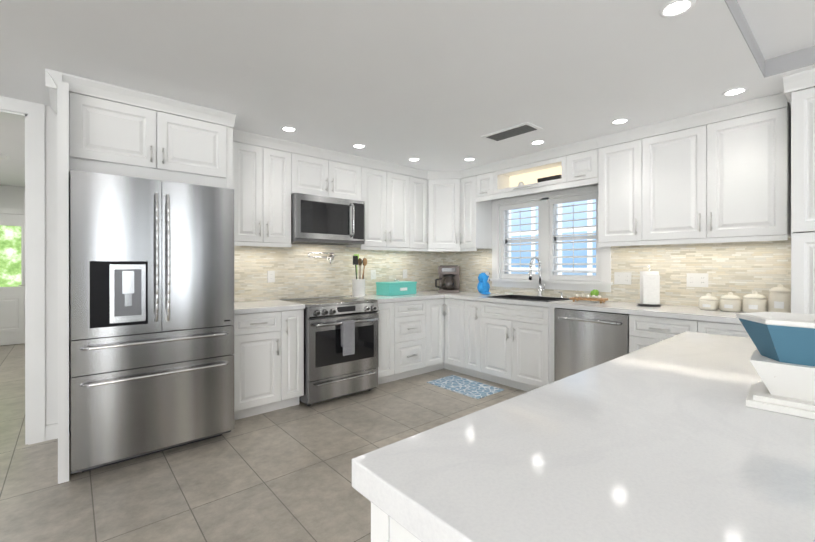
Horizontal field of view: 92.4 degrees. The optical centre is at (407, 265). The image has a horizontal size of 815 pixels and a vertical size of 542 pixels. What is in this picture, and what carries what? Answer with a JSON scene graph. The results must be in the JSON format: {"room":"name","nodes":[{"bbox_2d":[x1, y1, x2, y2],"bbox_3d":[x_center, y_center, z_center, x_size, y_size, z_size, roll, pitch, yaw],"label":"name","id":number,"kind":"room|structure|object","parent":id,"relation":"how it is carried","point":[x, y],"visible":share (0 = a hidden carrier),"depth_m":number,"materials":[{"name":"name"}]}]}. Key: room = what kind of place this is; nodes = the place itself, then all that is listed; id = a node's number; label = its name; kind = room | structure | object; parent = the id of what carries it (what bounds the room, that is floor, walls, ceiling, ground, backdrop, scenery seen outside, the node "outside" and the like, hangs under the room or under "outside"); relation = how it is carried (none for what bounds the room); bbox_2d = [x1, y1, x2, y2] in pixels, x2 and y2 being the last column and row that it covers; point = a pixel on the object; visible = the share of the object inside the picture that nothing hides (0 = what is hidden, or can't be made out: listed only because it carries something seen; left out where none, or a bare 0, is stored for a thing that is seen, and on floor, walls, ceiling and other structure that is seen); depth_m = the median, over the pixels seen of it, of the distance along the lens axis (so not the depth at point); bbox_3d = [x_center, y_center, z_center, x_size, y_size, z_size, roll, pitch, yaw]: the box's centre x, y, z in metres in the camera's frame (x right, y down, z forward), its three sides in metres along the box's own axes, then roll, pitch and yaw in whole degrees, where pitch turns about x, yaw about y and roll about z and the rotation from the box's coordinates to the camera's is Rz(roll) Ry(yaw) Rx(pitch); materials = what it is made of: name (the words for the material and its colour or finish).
{"room":"kitchen","nodes":[
{"label":"kitchen","id":0,"kind":"room"},
{"bbox_2d":[0,185,24,345],"bbox_3d":[-6.458,-0.132,6.249,1.500,2.800,0.150,0,0,-41],"label":"wall","id":1,"kind":"structure","parent":0,"point":[13,197],"depth_m":6.25,"materials":[{"name":"paint"}]},
{"bbox_2d":[0,208,24,345],"bbox_3d":[-6.439,0.179,6.097,1.090,2.180,0.103,0,0,-41],"label":"front door","id":2,"kind":"structure","parent":1,"relation":"in","point":[12,277],"depth_m":6.23,"materials":[{"name":"paint"}]},
{"bbox_2d":[0,117,24,186],"bbox_3d":[-4.880,-1.399,4.406,1.850,0.260,5.000,0,0,-41],"label":"ceiling","id":3,"kind":"structure","parent":0,"point":[12,148],"depth_m":4.39,"materials":[{"name":"paint"}]},
{"bbox_2d":[0,105,442,434],"bbox_3d":[-2.515,-0.127,3.040,8.150,2.800,0.158,0,0,-41],"label":"wall","id":4,"kind":"structure","parent":0,"point":[300,273],"depth_m":3.96,"materials":[{"name":"tile"}]},
{"bbox_2d":[0,96,44,444],"bbox_3d":[-3.100,0.055,2.543,1.090,2.438,0.186,0,0,-41],"label":"door frame","id":5,"kind":"structure","parent":4,"relation":"attached to","point":[31,115],"depth_m":2.79,"materials":[{"name":"paint"}]},
{"bbox_2d":[267,271,274,282],"bbox_3d":[-1.368,0.112,3.918,0.074,0.116,0.007,0,0,-41],"label":"electrical outlet","id":6,"kind":"object","parent":4,"relation":"attached to","point":[270,276],"visible":1,"depth_m":3.91,"materials":[{"name":"plastic"}]},
{"bbox_2d":[308,252,336,263],"bbox_3d":[-0.922,-0.081,4.245,0.354,0.124,0.094,0,0,-41],"label":"pot filler","id":7,"kind":"object","parent":4,"relation":"attached to","point":[330,257],"visible":1,"depth_m":4.22,"materials":[{"name":"silver metal"}]},
{"bbox_2d":[233,129,428,251],"bbox_3d":[-0.745,-0.688,4.205,2.424,0.959,0.360,0,0,-41],"label":"upper cabinet","id":8,"kind":"object","parent":4,"relation":"attached to","point":[267,170],"depth_m":3.90,"materials":[{"name":"white paint"}]},
{"bbox_2d":[291,193,364,244],"bbox_3d":[-0.860,-0.455,4.046,0.785,0.461,0.449,0,0,-41],"label":"microwave","id":9,"kind":"object","parent":8,"relation":"attached to","point":[320,220],"visible":0.9,"depth_m":3.88,"materials":[{"name":"silver metal"}]},
{"bbox_2d":[371,270,375,278],"bbox_3d":[-0.414,0.111,4.739,0.074,0.116,0.007,0,0,-41],"label":"electrical outlet","id":10,"kind":"object","parent":4,"relation":"attached to","point":[373,274],"visible":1,"depth_m":4.74,"materials":[{"name":"plastic"}]},
{"bbox_2d":[403,270,406,278],"bbox_3d":[-0.032,0.110,5.069,0.074,0.116,0.007,0,0,-41],"label":"electrical outlet","id":11,"kind":"object","parent":4,"relation":"attached to","point":[404,273],"visible":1,"depth_m":5.06,"materials":[{"name":"plastic"}]},
{"bbox_2d":[0,344,526,541],"bbox_3d":[-1.547,1.325,1.803,8.400,0.100,13.400,0,0,-41],"label":"floor","id":12,"kind":"structure","parent":0,"point":[282,475],"depth_m":2.35,"materials":[{"name":"tile"}]},
{"bbox_2d":[45,68,235,483],"bbox_3d":[-1.938,0.054,2.901,1.078,2.438,0.818,0,0,-41],"label":"cabinet","id":13,"kind":"object","parent":12,"relation":"on","point":[105,128],"visible":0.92,"depth_m":2.58,"materials":[{"name":"white paint"}]},
{"bbox_2d":[71,170,233,473],"bbox_3d":[-1.863,0.358,2.857,0.907,1.830,0.888,0,0,-41],"label":"fridge","id":14,"kind":"object","parent":12,"relation":"on","point":[152,316],"visible":1,"depth_m":2.51,"materials":[{"name":"silver metal"}]},
{"bbox_2d":[234,309,303,419],"bbox_3d":[-1.345,0.831,3.520,0.617,0.883,0.636,0,0,-41],"label":"base cabinet","id":15,"kind":"object","parent":12,"relation":"on","point":[268,361],"visible":0.81,"depth_m":3.30,"materials":[{"name":"white paint"}]},
{"bbox_2d":[234,300,304,313],"bbox_3d":[-1.350,0.367,3.525,0.618,0.040,0.625,0,0,-41],"label":"countertop","id":16,"kind":"structure","parent":15,"relation":"on","point":[258,306],"depth_m":3.39,"materials":[{"name":"white stone"}]},
{"bbox_2d":[282,296,378,405],"bbox_3d":[-0.780,0.810,3.926,0.766,0.923,0.758,0,0,-41],"label":"range","id":17,"kind":"object","parent":12,"relation":"on","point":[341,346],"visible":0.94,"depth_m":3.64,"materials":[{"name":"silver metal"}]},
{"bbox_2d":[371,502,420,541],"bbox_3d":[1.051,0.841,0.965,2.033,0.871,1.102,0,0,-41],"label":"kitchen island","id":18,"kind":"object","parent":12,"relation":"on","point":[385,527],"depth_m":0.67,"materials":[{"name":"white paint"}]},
{"bbox_2d":[352,331,814,541],"bbox_3d":[1.067,0.377,0.959,2.096,0.052,1.152,0,0,-41],"label":"island countertop","id":19,"kind":"structure","parent":18,"relation":"on","point":[674,439],"depth_m":0.69,"materials":[{"name":"white stone"}]},
{"bbox_2d":[736,312,814,419],"bbox_3d":[0.976,0.239,0.971,0.222,0.222,0.243,0,0,-41],"label":"bowls","id":20,"kind":"object","parent":19,"relation":"on","point":[782,359],"visible":1,"depth_m":0.94,"materials":[{"name":"white ceramic"}]},
{"bbox_2d":[377,298,443,384],"bbox_3d":[-0.135,0.829,4.562,1.036,0.883,0.636,0,0,-41],"label":"base cabinet","id":21,"kind":"object","parent":12,"relation":"on","point":[411,337],"visible":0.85,"depth_m":4.35,"materials":[{"name":"white paint"}]},
{"bbox_2d":[346,292,444,302],"bbox_3d":[-0.155,0.366,4.548,0.990,0.040,0.636,0,0,-41],"label":"countertop","id":22,"kind":"structure","parent":21,"relation":"on","point":[419,295],"depth_m":4.36,"materials":[{"name":"white stone"}]},
{"bbox_2d":[352,254,366,296],"bbox_3d":[-0.538,0.110,4.359,0.202,0.471,0.152,0,0,-41],"label":"utensil crock","id":23,"kind":"object","parent":22,"relation":"on","point":[358,287],"visible":1,"depth_m":4.30,"materials":[{"name":"white ceramic"}]},
{"bbox_2d":[376,280,416,295],"bbox_3d":[-0.127,0.257,4.658,0.233,0.176,0.470,0,0,43],"label":"teal breadbox","id":24,"kind":"object","parent":22,"relation":"on","point":[395,287],"visible":1,"depth_m":4.54,"materials":[{"name":"metal"}]},
{"bbox_2d":[443,298,462,373],"bbox_3d":[0.771,0.829,4.764,0.598,0.884,0.312,0,0,-41],"label":"base cabinet","id":25,"kind":"object","parent":12,"relation":"on","point":[453,308],"depth_m":4.59,"materials":[{"name":"white paint"}]},
{"bbox_2d":[427,375,503,398],"bbox_3d":[0.597,1.267,4.110,0.420,0.008,0.700,0,0,-41],"label":"rug","id":26,"kind":"object","parent":12,"relation":"on","point":[467,387],"visible":0.93,"depth_m":4.08,"materials":[{"name":"blue fabric"}]},
{"bbox_2d":[463,300,478,377],"bbox_3d":[0.951,0.829,4.556,0.598,0.884,0.238,0,0,-41],"label":"base cabinet","id":27,"kind":"object","parent":12,"relation":"on","point":[470,307],"depth_m":4.38,"materials":[{"name":"white paint"}]},
{"bbox_2d":[479,301,553,391],"bbox_3d":[1.306,0.830,4.143,0.598,0.884,0.850,0,0,-41],"label":"base cabinet","id":28,"kind":"object","parent":12,"relation":"on","point":[484,340],"depth_m":3.94,"materials":[{"name":"white paint"}]},
{"bbox_2d":[416,290,744,323],"bbox_3d":[1.433,0.475,3.976,0.628,0.271,3.576,0,0,-41],"label":"countertop","id":29,"kind":"structure","parent":28,"relation":"on","point":[684,312],"depth_m":3.39,"materials":[{"name":"white stone"}]},
{"bbox_2d":[435,265,459,292],"bbox_3d":[0.517,0.172,5.043,0.304,0.345,0.289,0,0,9],"label":"coffee maker","id":30,"kind":"object","parent":29,"relation":"on","point":[449,279],"visible":1,"depth_m":4.92,"materials":[{"name":"black plastic"}]},
{"bbox_2d":[477,271,490,294],"bbox_3d":[0.921,0.207,4.666,0.195,0.276,0.177,0,0,-41],"label":"figurine","id":31,"kind":"object","parent":29,"relation":"on","point":[483,286],"visible":1,"depth_m":4.60,"materials":[{"name":"blue ceramic"}]},
{"bbox_2d":[529,256,562,297],"bbox_3d":[1.473,0.123,4.167,0.248,0.444,0.297,0,0,-41],"label":"faucet","id":32,"kind":"object","parent":29,"relation":"on","point":[540,289],"visible":0.94,"depth_m":4.29,"materials":[{"name":"silver metal"}]},
{"bbox_2d":[570,294,607,302],"bbox_3d":[1.706,0.310,3.679,0.300,0.073,0.160,0,0,41],"label":"wood tray","id":33,"kind":"object","parent":29,"relation":"on","point":[587,298],"visible":1,"depth_m":3.63,"materials":[{"name":"brown wood"}]},
{"bbox_2d":[590,289,598,301],"bbox_3d":[1.807,0.288,3.777,0.081,0.115,0.081,0,0,-41],"label":"plant pot","id":34,"kind":"object","parent":29,"relation":"on","point":[595,292],"visible":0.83,"depth_m":3.75,"materials":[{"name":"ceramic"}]},
{"bbox_2d":[638,265,660,306],"bbox_3d":[2.085,0.173,3.368,0.180,0.347,0.174,0,0,-41],"label":"paper towel","id":35,"kind":"object","parent":29,"relation":"on","point":[649,288],"visible":1,"depth_m":3.31,"materials":[{"name":"white paper"}]},
{"bbox_2d":[699,293,718,309],"bbox_3d":[2.369,0.282,3.075,0.126,0.130,0.123,0,0,-41],"label":"canister","id":36,"kind":"object","parent":29,"relation":"on","point":[708,301],"visible":1,"depth_m":3.03,"materials":[{"name":"beige ceramic"}]},
{"bbox_2d":[719,292,741,311],"bbox_3d":[2.458,0.275,2.973,0.134,0.145,0.131,0,0,-41],"label":"canister","id":37,"kind":"object","parent":29,"relation":"on","point":[730,302],"visible":1,"depth_m":2.93,"materials":[{"name":"beige ceramic"}]},
{"bbox_2d":[742,291,767,312],"bbox_3d":[2.549,0.267,2.867,0.142,0.160,0.139,0,0,-41],"label":"canister","id":38,"kind":"object","parent":29,"relation":"on","point":[754,301],"visible":0.94,"depth_m":2.82,"materials":[{"name":"beige ceramic"}]},
{"bbox_2d":[768,284,790,312],"bbox_3d":[2.637,0.240,2.764,0.126,0.215,0.123,0,0,-41],"label":"canister","id":39,"kind":"object","parent":29,"relation":"on","point":[779,297],"visible":0.83,"depth_m":2.73,"materials":[{"name":"beige ceramic"}]},
{"bbox_2d":[554,308,629,381],"bbox_3d":[1.765,0.831,3.552,0.637,0.882,0.632,0,0,-41],"label":"dishwasher","id":40,"kind":"object","parent":12,"relation":"on","point":[584,340],"visible":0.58,"depth_m":3.39,"materials":[{"name":"silver metal"}]},
{"bbox_2d":[629,314,749,352],"bbox_3d":[2.290,0.832,2.971,0.636,0.883,0.925,0,0,-41],"label":"base cabinet","id":41,"kind":"object","parent":12,"relation":"on","point":[645,331],"visible":0.12,"depth_m":2.94,"materials":[{"name":"white paint"}]},
{"bbox_2d":[783,68,814,313],"bbox_3d":[2.820,0.055,2.329,0.668,2.438,0.782,0,0,-41],"label":"tall cabinet","id":42,"kind":"object","parent":12,"relation":"on","point":[799,90],"visible":0.69,"depth_m":2.38,"materials":[{"name":"white paint"}]},
{"bbox_2d":[0,0,814,170],"bbox_3d":[0.092,-1.338,0.010,8.150,0.350,8.150,0,0,-41],"label":"ceiling","id":43,"kind":"structure","parent":0,"point":[438,85],"depth_m":2.27,"materials":[{"name":"paint"}]},
{"bbox_2d":[281,126,296,131],"bbox_3d":[-1.013,-1.163,3.341,0.136,0.006,0.136,0,0,-41],"label":"recessed light","id":44,"kind":"object","parent":43,"relation":"in","point":[288,129],"visible":1,"depth_m":3.34,"materials":[{"name":"paint"}]},
{"bbox_2d":[352,144,365,148],"bbox_3d":[-0.474,-1.164,3.818,0.136,0.006,0.136,0,0,-41],"label":"recessed light","id":45,"kind":"object","parent":43,"relation":"in","point":[359,146],"visible":1,"depth_m":3.82,"materials":[{"name":"paint"}]},
{"bbox_2d":[408,158,419,160],"bbox_3d":[0.072,-1.165,4.302,0.136,0.006,0.136,0,0,-41],"label":"recessed light","id":46,"kind":"object","parent":43,"relation":"in","point":[413,159],"visible":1,"depth_m":4.30,"materials":[{"name":"paint"}]},
{"bbox_2d":[463,158,475,160],"bbox_3d":[0.682,-1.165,4.299,0.136,0.006,0.136,0,0,-41],"label":"recessed light","id":47,"kind":"object","parent":43,"relation":"in","point":[469,159],"visible":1,"depth_m":4.30,"materials":[{"name":"paint"}]},
{"bbox_2d":[481,122,542,141],"bbox_3d":[0.907,-1.161,3.424,0.230,0.012,0.470,0,0,-41],"label":"ceiling vent","id":48,"kind":"object","parent":43,"relation":"in","point":[514,131],"visible":0.98,"depth_m":3.40,"materials":[{"name":"metal"}]},
{"bbox_2d":[530,140,544,144],"bbox_3d":[1.233,-1.164,3.705,0.136,0.006,0.136,0,0,-41],"label":"recessed light","id":49,"kind":"object","parent":43,"relation":"in","point":[538,142],"visible":1,"depth_m":3.70,"materials":[{"name":"paint"}]},
{"bbox_2d":[610,118,629,124],"bbox_3d":[1.717,-1.163,3.158,0.136,0.006,0.136,0,0,-41],"label":"recessed light","id":50,"kind":"object","parent":43,"relation":"in","point":[619,121],"visible":1,"depth_m":3.16,"materials":[{"name":"paint"}]},
{"bbox_2d":[659,0,695,17],"bbox_3d":[1.216,-1.161,1.763,0.136,0.006,0.136,0,0,-41],"label":"recessed light","id":51,"kind":"object","parent":43,"relation":"in","point":[673,8],"visible":1,"depth_m":1.76,"materials":[{"name":"paint"}]},
{"bbox_2d":[722,87,747,96],"bbox_3d":[2.194,-1.162,2.619,0.136,0.006,0.136,0,0,-41],"label":"recessed light","id":52,"kind":"object","parent":43,"relation":"in","point":[734,91],"visible":1,"depth_m":2.61,"materials":[{"name":"paint"}]},
{"bbox_2d":[443,184,790,306],"bbox_3d":[3.169,-0.126,2.562,0.158,2.800,8.000,0,0,-41],"label":"wall","id":53,"kind":"structure","parent":0,"point":[740,269],"depth_m":3.37,"materials":[{"name":"tile"}]},
{"bbox_2d":[429,171,456,247],"bbox_3d":[0.456,-0.691,4.875,0.288,0.955,0.287,0,0,-41],"label":"upper cabinet","id":54,"kind":"object","parent":53,"relation":"attached to","point":[442,184],"depth_m":4.87,"materials":[{"name":"white paint"}]},
{"bbox_2d":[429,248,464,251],"bbox_3d":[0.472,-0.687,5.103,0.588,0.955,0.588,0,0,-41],"label":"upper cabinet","id":55,"kind":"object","parent":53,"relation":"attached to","point":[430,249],"depth_m":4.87,"materials":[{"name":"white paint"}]},
{"bbox_2d":[457,168,491,250],"bbox_3d":[0.836,-0.689,4.856,0.359,0.959,0.252,0,0,-41],"label":"upper cabinet","id":56,"kind":"object","parent":53,"relation":"attached to","point":[474,217],"depth_m":4.79,"materials":[{"name":"white paint"}]},
{"bbox_2d":[473,164,504,199],"bbox_3d":[1.010,-0.991,4.653,0.359,0.354,0.282,0,0,-41],"label":"upper cabinet","id":57,"kind":"object","parent":53,"relation":"attached to","point":[480,173],"depth_m":4.60,"materials":[{"name":"white paint"}]},
{"bbox_2d":[489,146,568,197],"bbox_3d":[1.370,-0.990,4.235,0.359,0.354,0.857,0,0,-41],"label":"upper cabinet","id":58,"kind":"object","parent":53,"relation":"attached to","point":[540,171],"depth_m":4.24,"materials":[{"name":"white paint"}]},
{"bbox_2d":[490,185,612,291],"bbox_3d":[1.570,-0.271,4.388,0.200,1.065,1.455,0,0,-41],"label":"window","id":59,"kind":"structure","parent":53,"relation":"in","point":[605,283],"depth_m":4.37,"materials":[{"name":"paint"}]},
{"bbox_2d":[501,193,599,280],"bbox_3d":[1.551,-0.286,4.372,0.072,0.891,1.191,0,0,-41],"label":"window shutters","id":60,"kind":"object","parent":59,"relation":"attached to","point":[552,202],"visible":0.92,"depth_m":4.31,"materials":[{"name":"paint"}]},
{"bbox_2d":[561,137,596,187],"bbox_3d":[1.743,-0.990,3.802,0.359,0.354,0.324,0,0,-41],"label":"upper cabinet","id":61,"kind":"object","parent":53,"relation":"attached to","point":[578,159],"depth_m":3.72,"materials":[{"name":"white paint"}]},
{"bbox_2d":[614,272,630,284],"bbox_3d":[2.054,0.122,3.730,0.007,0.116,0.150,0,0,-41],"label":"electrical outlet","id":62,"kind":"object","parent":53,"relation":"attached to","point":[622,277],"visible":1,"depth_m":3.73,"materials":[{"name":"plastic"}]},
{"bbox_2d":[593,92,790,243],"bbox_3d":[2.260,-0.686,3.202,0.359,0.959,1.255,0,0,-41],"label":"upper cabinet","id":63,"kind":"object","parent":53,"relation":"attached to","point":[720,175],"depth_m":3.00,"materials":[{"name":"white paint"}]},
{"bbox_2d":[687,273,707,286],"bbox_3d":[2.437,0.123,3.286,0.007,0.116,0.150,0,0,-41],"label":"electrical outlet","id":64,"kind":"object","parent":53,"relation":"attached to","point":[697,279],"visible":1,"depth_m":3.28,"materials":[{"name":"plastic"}]},
{"bbox_2d":[737,0,814,59],"bbox_3d":[0.939,-1.345,-1.655,7.260,0.160,4.520,0,0,-41],"label":"ceiling","id":65,"kind":"structure","parent":0,"point":[780,27],"depth_m":2.06,"materials":[{"name":"paint"}]},
{"bbox_3d":[-1.498,-0.125,1.744,8.300,2.800,13.150,0,0,-41],"label":"wall","id":66,"kind":"structure","parent":0,"visible":0},
{"bbox_2d":[45,423,57,440],"bbox_3d":[-1.547,1.220,1.803,8.000,0.110,13.000,0,0,-41],"label":"baseboard","id":67,"kind":"structure","parent":66,"relation":"attached to","point":[51,431],"depth_m":2.85,"materials":[{"name":"paint"}]},
{"label":"outside","id":68,"kind":"structure","parent":0,"visible":0},
{"bbox_2d":[509,199,595,275],"bbox_3d":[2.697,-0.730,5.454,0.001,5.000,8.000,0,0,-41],"label":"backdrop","id":69,"kind":"structure","parent":68,"point":[587,207],"depth_m":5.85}
]}

